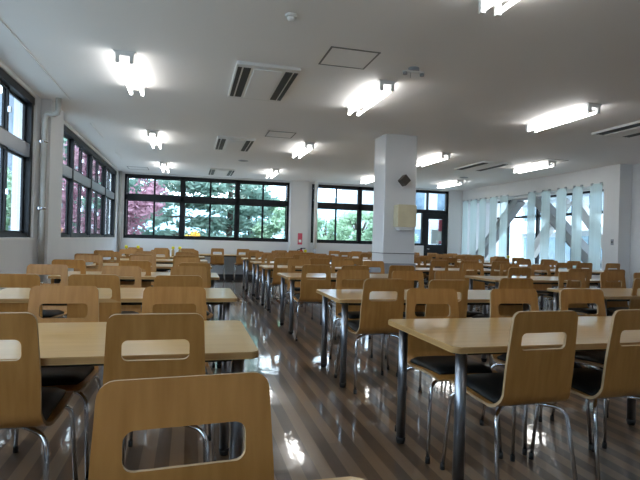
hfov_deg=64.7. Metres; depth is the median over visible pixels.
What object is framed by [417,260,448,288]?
dining chair
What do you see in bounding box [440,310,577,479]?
dining chair
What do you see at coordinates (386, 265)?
trim
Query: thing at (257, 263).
dining table
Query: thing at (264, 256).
dining chair
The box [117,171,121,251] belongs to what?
pipe
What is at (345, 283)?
dining chair
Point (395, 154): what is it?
wall pillar
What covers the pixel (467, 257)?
dining chair
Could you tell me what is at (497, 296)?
dining chair
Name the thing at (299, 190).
wall column
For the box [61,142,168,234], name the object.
maple tree
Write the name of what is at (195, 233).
shrub
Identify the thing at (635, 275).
dining chair
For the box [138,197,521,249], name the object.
wooded hill
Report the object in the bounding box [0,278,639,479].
floor
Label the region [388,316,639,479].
dining table
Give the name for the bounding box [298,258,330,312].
dining chair
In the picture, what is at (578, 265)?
dining chair
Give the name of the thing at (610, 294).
dining table
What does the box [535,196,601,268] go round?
brace
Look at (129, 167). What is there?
ceiling hatch
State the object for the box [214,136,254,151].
air conditioner
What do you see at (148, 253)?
dining chair
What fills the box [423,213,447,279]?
door
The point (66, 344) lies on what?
dining table
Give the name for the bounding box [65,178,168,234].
pine tree
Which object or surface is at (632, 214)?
wall
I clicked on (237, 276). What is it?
baseboard
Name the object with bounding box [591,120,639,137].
air conditioner
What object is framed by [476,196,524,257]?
brace
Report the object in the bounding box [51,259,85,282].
dining chair
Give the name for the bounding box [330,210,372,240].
leafy tree
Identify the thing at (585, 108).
fluorescent light
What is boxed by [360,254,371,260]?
dining chair
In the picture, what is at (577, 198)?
curtain
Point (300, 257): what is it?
dining chair
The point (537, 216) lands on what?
window
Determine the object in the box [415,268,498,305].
dining table
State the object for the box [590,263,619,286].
dining chair
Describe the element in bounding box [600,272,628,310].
dining chair
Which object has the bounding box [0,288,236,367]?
dining table
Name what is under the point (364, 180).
fluorescent light
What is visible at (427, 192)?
window
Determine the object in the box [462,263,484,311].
dining chair
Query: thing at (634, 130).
grille
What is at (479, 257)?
dining chair
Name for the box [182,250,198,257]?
dining chair
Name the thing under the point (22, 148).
window
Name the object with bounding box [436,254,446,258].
dining chair
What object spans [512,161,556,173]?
fluorescent light
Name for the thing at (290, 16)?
smoke detector
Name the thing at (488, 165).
grille
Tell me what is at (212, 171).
air conditioner
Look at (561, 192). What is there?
curtain
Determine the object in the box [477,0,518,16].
fluorescent light
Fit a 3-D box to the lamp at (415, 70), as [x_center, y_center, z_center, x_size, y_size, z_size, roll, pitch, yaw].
[0.927,-1.649,5.000,0.224,0.100,0.110,2,0,-14]
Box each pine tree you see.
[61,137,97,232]
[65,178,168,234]
[126,179,244,236]
[171,182,280,237]
[210,185,280,237]
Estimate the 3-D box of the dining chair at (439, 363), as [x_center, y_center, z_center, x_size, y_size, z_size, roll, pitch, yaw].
[0.734,0.738,2.908,0.448,0.871,0.496,2,0,-12]
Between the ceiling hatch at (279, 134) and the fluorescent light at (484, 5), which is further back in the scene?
the ceiling hatch at (279, 134)
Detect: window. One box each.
[0,67,34,239]
[61,125,115,238]
[123,174,289,241]
[311,184,373,243]
[414,190,448,245]
[497,189,603,263]
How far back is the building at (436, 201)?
35.02 m
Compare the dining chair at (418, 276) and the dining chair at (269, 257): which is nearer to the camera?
the dining chair at (418, 276)
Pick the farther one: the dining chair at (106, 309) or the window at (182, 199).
the window at (182, 199)
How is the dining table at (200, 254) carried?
on the floor
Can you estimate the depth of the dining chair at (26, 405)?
1.79 m
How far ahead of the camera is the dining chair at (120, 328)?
1.83 m
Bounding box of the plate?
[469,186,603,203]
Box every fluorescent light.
[112,49,146,96]
[146,130,162,148]
[159,162,169,172]
[265,169,279,178]
[291,142,314,158]
[346,79,396,116]
[360,175,373,183]
[417,152,450,166]
[436,180,463,188]
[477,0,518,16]
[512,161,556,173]
[524,103,601,132]
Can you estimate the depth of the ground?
85.65 m
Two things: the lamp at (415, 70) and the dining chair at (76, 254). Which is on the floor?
the dining chair at (76, 254)
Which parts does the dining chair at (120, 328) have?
leg, leg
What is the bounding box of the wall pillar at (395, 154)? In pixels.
[372,134,416,263]
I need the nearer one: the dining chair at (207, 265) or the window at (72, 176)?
the dining chair at (207, 265)
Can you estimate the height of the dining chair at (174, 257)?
0.871 m
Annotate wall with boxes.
[0,61,118,289]
[117,171,462,273]
[461,164,626,287]
[467,164,639,304]
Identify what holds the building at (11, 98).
on the ground
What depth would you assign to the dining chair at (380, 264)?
7.48 m
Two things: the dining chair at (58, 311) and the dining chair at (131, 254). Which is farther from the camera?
the dining chair at (131, 254)
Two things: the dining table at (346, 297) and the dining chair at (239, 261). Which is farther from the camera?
the dining chair at (239, 261)
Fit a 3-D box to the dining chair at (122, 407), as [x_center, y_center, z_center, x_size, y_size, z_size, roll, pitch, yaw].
[-0.200,0.710,0.787,0.448,0.871,0.496,2,0,-19]
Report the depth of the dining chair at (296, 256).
9.76 m
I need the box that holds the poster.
[431,220,441,243]
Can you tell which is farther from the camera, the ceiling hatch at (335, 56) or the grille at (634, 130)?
the grille at (634, 130)
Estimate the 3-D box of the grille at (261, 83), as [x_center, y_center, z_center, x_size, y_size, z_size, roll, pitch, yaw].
[-0.648,-1.706,5.585,0.282,0.012,1.049,2,0,-14]
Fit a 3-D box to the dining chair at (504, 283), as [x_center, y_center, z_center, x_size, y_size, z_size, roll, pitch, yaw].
[1.638,0.765,4.630,0.448,0.871,0.496,2,0,-15]
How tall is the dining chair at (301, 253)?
0.871 m
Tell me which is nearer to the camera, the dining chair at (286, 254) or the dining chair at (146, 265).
the dining chair at (146, 265)
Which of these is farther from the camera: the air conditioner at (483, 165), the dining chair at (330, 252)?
the dining chair at (330, 252)
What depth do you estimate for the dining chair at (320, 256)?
9.95 m
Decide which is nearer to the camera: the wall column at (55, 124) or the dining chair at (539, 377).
the dining chair at (539, 377)
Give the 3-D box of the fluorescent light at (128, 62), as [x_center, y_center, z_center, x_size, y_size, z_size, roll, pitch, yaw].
[-1.980,-1.723,5.304,0.220,0.110,1.180,2,0,-14]
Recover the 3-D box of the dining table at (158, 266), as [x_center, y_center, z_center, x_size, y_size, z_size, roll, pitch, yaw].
[-2.609,0.739,7.847,1.780,0.700,0.790,2,0,-14]
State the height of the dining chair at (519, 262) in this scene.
0.871 m
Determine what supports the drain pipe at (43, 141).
attached to the wall at (15, 255)
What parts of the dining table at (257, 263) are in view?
leg, leg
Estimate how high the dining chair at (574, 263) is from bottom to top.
0.871 m
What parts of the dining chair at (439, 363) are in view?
leg, leg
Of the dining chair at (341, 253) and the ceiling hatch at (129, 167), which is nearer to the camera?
the ceiling hatch at (129, 167)
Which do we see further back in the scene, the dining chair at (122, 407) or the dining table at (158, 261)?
the dining table at (158, 261)
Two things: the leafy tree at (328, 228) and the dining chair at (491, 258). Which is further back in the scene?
the leafy tree at (328, 228)
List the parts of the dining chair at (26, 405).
leg, leg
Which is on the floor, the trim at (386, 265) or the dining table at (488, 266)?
the dining table at (488, 266)
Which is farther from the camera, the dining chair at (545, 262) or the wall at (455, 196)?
the wall at (455, 196)
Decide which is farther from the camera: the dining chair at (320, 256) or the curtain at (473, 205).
the curtain at (473, 205)
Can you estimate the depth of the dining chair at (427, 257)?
11.55 m
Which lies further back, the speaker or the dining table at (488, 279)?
the speaker
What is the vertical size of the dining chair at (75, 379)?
0.871 m
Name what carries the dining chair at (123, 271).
on the floor
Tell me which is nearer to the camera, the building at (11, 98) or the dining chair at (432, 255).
the dining chair at (432, 255)
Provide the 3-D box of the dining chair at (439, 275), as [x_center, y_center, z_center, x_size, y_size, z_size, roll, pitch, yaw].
[1.393,0.758,5.019,0.448,0.871,0.496,2,0,-14]
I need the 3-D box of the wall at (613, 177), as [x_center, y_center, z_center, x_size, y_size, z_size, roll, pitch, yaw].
[5.393,-0.129,13.288,0.160,2.880,6.150,2,0,-14]
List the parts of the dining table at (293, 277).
leg, leg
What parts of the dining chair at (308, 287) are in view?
leg, leg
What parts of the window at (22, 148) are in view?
sliding sash, sliding sash, sill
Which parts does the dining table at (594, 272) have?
leg, under frame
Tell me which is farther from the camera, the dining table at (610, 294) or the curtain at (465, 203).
the curtain at (465, 203)
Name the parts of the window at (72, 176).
sliding sash, sliding sash, sliding sash, sliding sash, sill, sliding sash, sliding sash, sliding sash, sliding sash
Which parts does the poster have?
red panel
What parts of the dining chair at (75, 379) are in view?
leg, leg, leg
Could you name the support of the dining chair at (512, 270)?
on the floor
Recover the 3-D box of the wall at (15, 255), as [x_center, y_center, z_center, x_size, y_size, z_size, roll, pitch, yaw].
[-3.429,-0.377,5.233,0.250,2.880,17.850,2,0,-14]
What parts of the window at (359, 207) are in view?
sliding sash, sliding sash, sliding sash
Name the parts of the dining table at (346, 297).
leg, leg, under frame, leg, leg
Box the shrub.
[185,230,199,235]
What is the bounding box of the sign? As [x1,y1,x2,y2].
[298,233,301,244]
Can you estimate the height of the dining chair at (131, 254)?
0.871 m
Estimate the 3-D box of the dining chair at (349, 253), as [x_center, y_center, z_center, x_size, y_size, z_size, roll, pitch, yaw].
[0.912,0.754,12.600,0.448,0.871,0.496,2,0,-14]
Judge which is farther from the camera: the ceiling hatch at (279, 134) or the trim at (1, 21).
the ceiling hatch at (279, 134)
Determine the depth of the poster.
16.15 m
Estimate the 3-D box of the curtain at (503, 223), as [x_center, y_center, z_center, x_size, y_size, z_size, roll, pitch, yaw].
[5.099,-0.271,14.033,0.045,1.950,0.360,2,0,-14]
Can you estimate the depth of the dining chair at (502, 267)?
7.62 m
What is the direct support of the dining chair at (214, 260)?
on the floor
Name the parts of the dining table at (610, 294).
leg, leg, under frame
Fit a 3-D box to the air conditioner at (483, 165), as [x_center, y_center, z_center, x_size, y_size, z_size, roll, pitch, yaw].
[3.528,-1.601,11.018,0.640,0.042,1.220,2,0,-14]
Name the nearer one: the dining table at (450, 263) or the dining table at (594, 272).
the dining table at (594, 272)
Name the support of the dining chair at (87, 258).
on the floor
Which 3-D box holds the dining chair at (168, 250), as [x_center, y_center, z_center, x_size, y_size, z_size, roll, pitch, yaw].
[-3.551,0.632,11.317,0.448,0.871,0.496,2,0,-16]
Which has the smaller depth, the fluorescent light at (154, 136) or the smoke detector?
the smoke detector
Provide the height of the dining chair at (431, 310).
0.871 m
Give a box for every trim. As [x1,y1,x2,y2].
[0,19,70,99]
[370,263,415,273]
[371,252,414,253]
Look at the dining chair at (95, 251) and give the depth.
9.13 m
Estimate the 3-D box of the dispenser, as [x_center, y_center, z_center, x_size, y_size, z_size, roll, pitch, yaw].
[1.345,-0.354,8.011,0.310,0.400,0.190,2,0,-14]
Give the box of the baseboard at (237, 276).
[218,274,265,278]
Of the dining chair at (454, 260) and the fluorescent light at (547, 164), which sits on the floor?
the dining chair at (454, 260)
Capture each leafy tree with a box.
[6,167,11,229]
[249,198,320,238]
[317,214,353,239]
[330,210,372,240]
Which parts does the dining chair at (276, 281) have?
leg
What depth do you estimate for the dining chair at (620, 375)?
2.36 m
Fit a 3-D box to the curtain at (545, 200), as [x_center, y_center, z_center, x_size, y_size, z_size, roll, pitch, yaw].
[5.524,-0.261,12.381,0.045,1.950,0.310,2,0,-14]
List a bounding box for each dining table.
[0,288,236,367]
[0,320,257,459]
[48,271,219,320]
[86,263,211,305]
[107,258,207,263]
[122,255,204,259]
[199,253,260,278]
[241,258,273,289]
[250,261,330,299]
[259,265,369,310]
[277,273,416,333]
[316,289,529,387]
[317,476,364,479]
[369,263,457,271]
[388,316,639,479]
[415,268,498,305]
[449,261,510,264]
[465,276,607,310]
[483,264,555,289]
[520,269,602,308]
[547,288,639,368]
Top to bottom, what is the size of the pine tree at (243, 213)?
5.003 m
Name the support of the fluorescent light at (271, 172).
attached to the ceiling
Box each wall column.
[37,99,63,282]
[289,180,308,251]
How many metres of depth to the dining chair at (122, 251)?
10.23 m
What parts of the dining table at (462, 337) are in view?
leg, leg, under frame, leg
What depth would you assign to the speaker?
7.97 m
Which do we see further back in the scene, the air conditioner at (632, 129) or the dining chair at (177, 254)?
the dining chair at (177, 254)
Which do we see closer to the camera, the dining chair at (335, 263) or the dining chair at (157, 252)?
the dining chair at (335, 263)
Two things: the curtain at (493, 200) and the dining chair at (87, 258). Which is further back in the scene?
the curtain at (493, 200)
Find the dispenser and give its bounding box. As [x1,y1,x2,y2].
[393,204,416,230]
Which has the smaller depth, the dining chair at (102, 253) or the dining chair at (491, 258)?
the dining chair at (102, 253)
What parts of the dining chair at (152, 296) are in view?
leg, leg, leg, leg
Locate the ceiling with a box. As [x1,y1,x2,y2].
[0,0,639,190]
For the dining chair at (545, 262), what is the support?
on the floor
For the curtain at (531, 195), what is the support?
attached to the wall at (613, 177)
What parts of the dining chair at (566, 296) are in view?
leg, leg, leg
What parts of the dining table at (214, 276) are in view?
under frame, leg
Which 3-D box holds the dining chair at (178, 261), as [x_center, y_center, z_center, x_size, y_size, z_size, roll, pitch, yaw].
[-1.736,0.676,6.588,0.448,0.871,0.496,2,0,-15]
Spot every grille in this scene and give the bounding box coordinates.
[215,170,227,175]
[224,139,243,150]
[244,69,281,99]
[464,163,501,170]
[605,126,639,136]
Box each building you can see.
[0,93,77,227]
[341,189,444,244]
[510,192,603,268]
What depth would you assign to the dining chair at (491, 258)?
12.00 m
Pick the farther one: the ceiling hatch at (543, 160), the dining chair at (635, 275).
the ceiling hatch at (543, 160)
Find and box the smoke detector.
[286,12,296,21]
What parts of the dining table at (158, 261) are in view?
under frame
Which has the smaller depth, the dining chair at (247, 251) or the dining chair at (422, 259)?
the dining chair at (422, 259)
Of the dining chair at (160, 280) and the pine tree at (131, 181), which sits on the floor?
the dining chair at (160, 280)
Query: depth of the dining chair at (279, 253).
11.35 m
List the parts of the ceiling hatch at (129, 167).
hatch panel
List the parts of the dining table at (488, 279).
leg, under frame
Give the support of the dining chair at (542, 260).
on the floor
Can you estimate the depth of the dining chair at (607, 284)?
6.82 m
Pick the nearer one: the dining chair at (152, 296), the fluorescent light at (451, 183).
the dining chair at (152, 296)
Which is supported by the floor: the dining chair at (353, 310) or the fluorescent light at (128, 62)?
the dining chair at (353, 310)
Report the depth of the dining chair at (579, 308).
5.71 m
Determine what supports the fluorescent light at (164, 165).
attached to the ceiling
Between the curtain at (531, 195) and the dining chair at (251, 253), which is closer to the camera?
the dining chair at (251, 253)
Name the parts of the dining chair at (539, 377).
leg, leg, leg, leg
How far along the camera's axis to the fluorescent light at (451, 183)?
14.07 m
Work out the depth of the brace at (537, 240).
14.51 m
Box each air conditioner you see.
[208,168,235,175]
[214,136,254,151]
[228,61,300,101]
[455,161,510,170]
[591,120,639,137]
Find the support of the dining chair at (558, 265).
on the floor
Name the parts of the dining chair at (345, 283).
leg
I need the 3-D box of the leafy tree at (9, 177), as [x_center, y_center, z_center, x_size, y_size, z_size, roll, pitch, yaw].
[-12.303,-0.932,17.971,4.215,4.164,4.578,2,0,-1]
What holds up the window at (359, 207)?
in the wall at (455, 196)
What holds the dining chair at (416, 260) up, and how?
on the floor
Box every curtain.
[462,200,468,253]
[469,199,476,254]
[478,198,486,261]
[488,196,497,261]
[499,195,508,257]
[526,191,535,264]
[540,189,550,262]
[555,187,566,268]
[571,185,582,267]
[588,182,602,270]
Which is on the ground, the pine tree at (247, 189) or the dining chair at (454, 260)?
the pine tree at (247, 189)
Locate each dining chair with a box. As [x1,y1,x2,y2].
[0,273,42,317]
[0,312,77,479]
[13,286,100,479]
[26,264,67,317]
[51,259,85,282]
[67,274,120,321]
[74,253,98,264]
[74,255,102,271]
[88,372,273,479]
[93,250,113,262]
[99,251,119,262]
[101,266,140,313]
[103,313,209,462]
[119,249,136,257]
[119,260,150,287]
[122,287,215,464]
[129,254,152,265]
[131,256,155,286]
[134,252,154,255]
[151,250,168,271]
[152,275,202,312]
[154,249,170,271]
[170,266,214,367]
[173,256,196,265]
[174,258,199,265]
[176,253,195,255]
[179,263,212,320]
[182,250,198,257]
[209,248,224,280]
[233,249,250,280]
[243,251,261,289]
[245,250,260,285]
[254,252,272,293]
[254,254,280,298]
[264,255,287,306]
[264,257,296,312]
[270,252,289,288]
[284,259,321,324]
[285,253,300,256]
[285,254,309,296]
[288,265,332,340]
[296,256,317,306]
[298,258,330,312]
[300,252,312,255]
[319,255,334,259]
[328,260,353,317]
[328,265,370,339]
[329,251,339,255]
[329,270,388,369]
[330,256,348,288]
[331,258,362,307]
[334,279,407,393]
[340,252,351,257]
[348,252,359,264]
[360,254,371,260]
[363,261,384,273]
[383,265,414,335]
[385,271,424,358]
[395,288,502,463]
[396,280,467,391]
[414,257,426,287]
[414,258,427,281]
[417,256,431,288]
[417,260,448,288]
[427,254,438,262]
[434,271,489,364]
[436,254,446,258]
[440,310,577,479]
[441,258,456,267]
[455,256,466,267]
[459,261,478,311]
[462,259,490,306]
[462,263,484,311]
[466,256,485,274]
[467,278,532,366]
[473,256,483,262]
[480,289,591,454]
[485,258,508,275]
[485,261,508,311]
[490,257,501,263]
[499,264,539,310]
[507,267,530,277]
[512,257,523,263]
[517,260,548,305]
[529,309,639,479]
[531,264,553,310]
[538,259,553,297]
[543,260,557,287]
[543,268,590,310]
[550,289,609,448]
[552,262,572,287]
[558,272,608,314]
[567,261,597,287]
[576,263,593,308]
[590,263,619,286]
[593,278,639,315]
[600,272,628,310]
[603,269,624,286]
[633,273,639,279]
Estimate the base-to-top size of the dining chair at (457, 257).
0.871 m
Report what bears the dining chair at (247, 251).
on the floor
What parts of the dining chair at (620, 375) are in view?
leg, leg, leg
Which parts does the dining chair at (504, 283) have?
leg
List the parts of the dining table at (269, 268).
leg, leg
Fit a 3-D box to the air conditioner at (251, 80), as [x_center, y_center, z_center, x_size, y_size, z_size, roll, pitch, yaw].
[-0.648,-1.720,5.585,0.640,0.042,1.220,2,0,-14]
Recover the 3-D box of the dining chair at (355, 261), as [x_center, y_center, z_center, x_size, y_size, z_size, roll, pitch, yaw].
[0.469,0.738,8.532,0.448,0.871,0.496,2,0,-15]
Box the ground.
[509,249,539,263]
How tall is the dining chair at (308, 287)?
0.871 m
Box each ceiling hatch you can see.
[127,166,148,169]
[265,131,295,137]
[318,46,380,69]
[531,159,568,162]
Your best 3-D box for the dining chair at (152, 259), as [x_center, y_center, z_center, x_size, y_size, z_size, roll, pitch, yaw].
[-2.425,0.657,6.823,0.448,0.871,0.496,2,0,-12]
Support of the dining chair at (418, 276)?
on the floor
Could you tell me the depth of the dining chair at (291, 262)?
7.25 m
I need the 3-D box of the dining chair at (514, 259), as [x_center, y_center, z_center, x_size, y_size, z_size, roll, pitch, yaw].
[4.849,0.860,12.006,0.448,0.871,0.496,2,0,-14]
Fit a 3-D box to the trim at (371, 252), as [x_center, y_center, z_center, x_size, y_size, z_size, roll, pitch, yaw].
[1.200,0.215,8.333,0.570,0.015,0.520,2,0,-14]
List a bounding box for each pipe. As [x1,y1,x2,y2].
[36,97,61,282]
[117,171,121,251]
[313,181,317,253]
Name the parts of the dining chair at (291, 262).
leg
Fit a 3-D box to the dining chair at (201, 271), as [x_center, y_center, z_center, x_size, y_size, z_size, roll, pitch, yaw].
[-1.201,0.688,4.629,0.448,0.871,0.496,2,0,-17]
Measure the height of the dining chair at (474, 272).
0.871 m
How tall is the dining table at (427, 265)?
0.700 m
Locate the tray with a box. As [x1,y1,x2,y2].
[395,227,413,230]
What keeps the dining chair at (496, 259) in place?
on the floor
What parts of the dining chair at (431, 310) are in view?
leg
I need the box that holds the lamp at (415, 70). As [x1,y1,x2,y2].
[403,66,424,77]
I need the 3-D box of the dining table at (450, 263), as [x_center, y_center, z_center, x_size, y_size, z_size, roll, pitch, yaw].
[3.974,0.923,13.208,1.780,0.700,0.790,2,0,-15]
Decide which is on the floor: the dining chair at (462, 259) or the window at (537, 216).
the dining chair at (462, 259)
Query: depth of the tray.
7.95 m
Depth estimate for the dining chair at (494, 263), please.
8.79 m
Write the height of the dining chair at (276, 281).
0.871 m
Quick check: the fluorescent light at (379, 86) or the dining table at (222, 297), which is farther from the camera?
the fluorescent light at (379, 86)
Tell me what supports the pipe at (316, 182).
attached to the wall at (455, 196)
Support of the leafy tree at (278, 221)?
on the ground
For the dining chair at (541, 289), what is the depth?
7.85 m
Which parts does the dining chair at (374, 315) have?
leg, leg, leg, leg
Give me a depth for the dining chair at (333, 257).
9.27 m
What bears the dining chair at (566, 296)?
on the floor
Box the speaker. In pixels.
[396,173,410,188]
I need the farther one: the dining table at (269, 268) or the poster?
the poster
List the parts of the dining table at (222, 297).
under frame, leg, leg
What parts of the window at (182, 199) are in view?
sliding sash, sliding sash, sliding sash, sliding sash, sliding sash, sliding sash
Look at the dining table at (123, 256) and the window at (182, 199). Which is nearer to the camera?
the dining table at (123, 256)
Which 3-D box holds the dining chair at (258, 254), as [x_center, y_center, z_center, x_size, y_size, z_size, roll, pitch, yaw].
[-1.136,0.697,10.356,0.448,0.871,0.496,2,0,-13]
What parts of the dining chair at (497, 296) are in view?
leg, leg, leg, leg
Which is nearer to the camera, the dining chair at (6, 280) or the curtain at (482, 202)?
the dining chair at (6, 280)
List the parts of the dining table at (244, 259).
leg, leg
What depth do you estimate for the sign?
14.79 m
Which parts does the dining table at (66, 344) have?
under frame, leg, leg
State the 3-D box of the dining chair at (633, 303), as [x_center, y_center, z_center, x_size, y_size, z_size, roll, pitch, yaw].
[3.099,0.805,5.130,0.448,0.871,0.496,2,0,-16]
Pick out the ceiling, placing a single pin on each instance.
(486, 77)
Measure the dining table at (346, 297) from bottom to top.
0.700 m
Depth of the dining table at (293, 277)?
6.39 m
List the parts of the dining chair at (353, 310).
leg, leg, leg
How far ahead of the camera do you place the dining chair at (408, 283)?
6.26 m
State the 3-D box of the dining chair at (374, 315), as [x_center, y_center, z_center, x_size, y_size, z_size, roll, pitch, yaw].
[0.413,0.731,4.098,0.448,0.871,0.496,2,0,-17]
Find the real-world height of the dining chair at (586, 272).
0.871 m
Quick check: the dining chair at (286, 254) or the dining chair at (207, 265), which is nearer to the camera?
the dining chair at (207, 265)
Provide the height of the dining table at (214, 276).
0.700 m
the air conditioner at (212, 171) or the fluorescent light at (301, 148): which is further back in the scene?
the air conditioner at (212, 171)
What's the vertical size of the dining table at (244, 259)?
0.700 m
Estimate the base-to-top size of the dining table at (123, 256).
0.700 m
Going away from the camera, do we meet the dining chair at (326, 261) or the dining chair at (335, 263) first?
the dining chair at (335, 263)
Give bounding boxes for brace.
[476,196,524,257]
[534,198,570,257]
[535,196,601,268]
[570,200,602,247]
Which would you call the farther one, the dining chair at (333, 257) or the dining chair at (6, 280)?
the dining chair at (333, 257)
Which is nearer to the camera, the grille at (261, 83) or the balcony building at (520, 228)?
the grille at (261, 83)
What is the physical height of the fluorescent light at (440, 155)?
0.110 m
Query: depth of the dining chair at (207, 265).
5.55 m
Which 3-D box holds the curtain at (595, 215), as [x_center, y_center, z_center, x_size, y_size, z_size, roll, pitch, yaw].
[5.918,-0.252,10.851,0.045,1.950,0.330,2,0,-14]

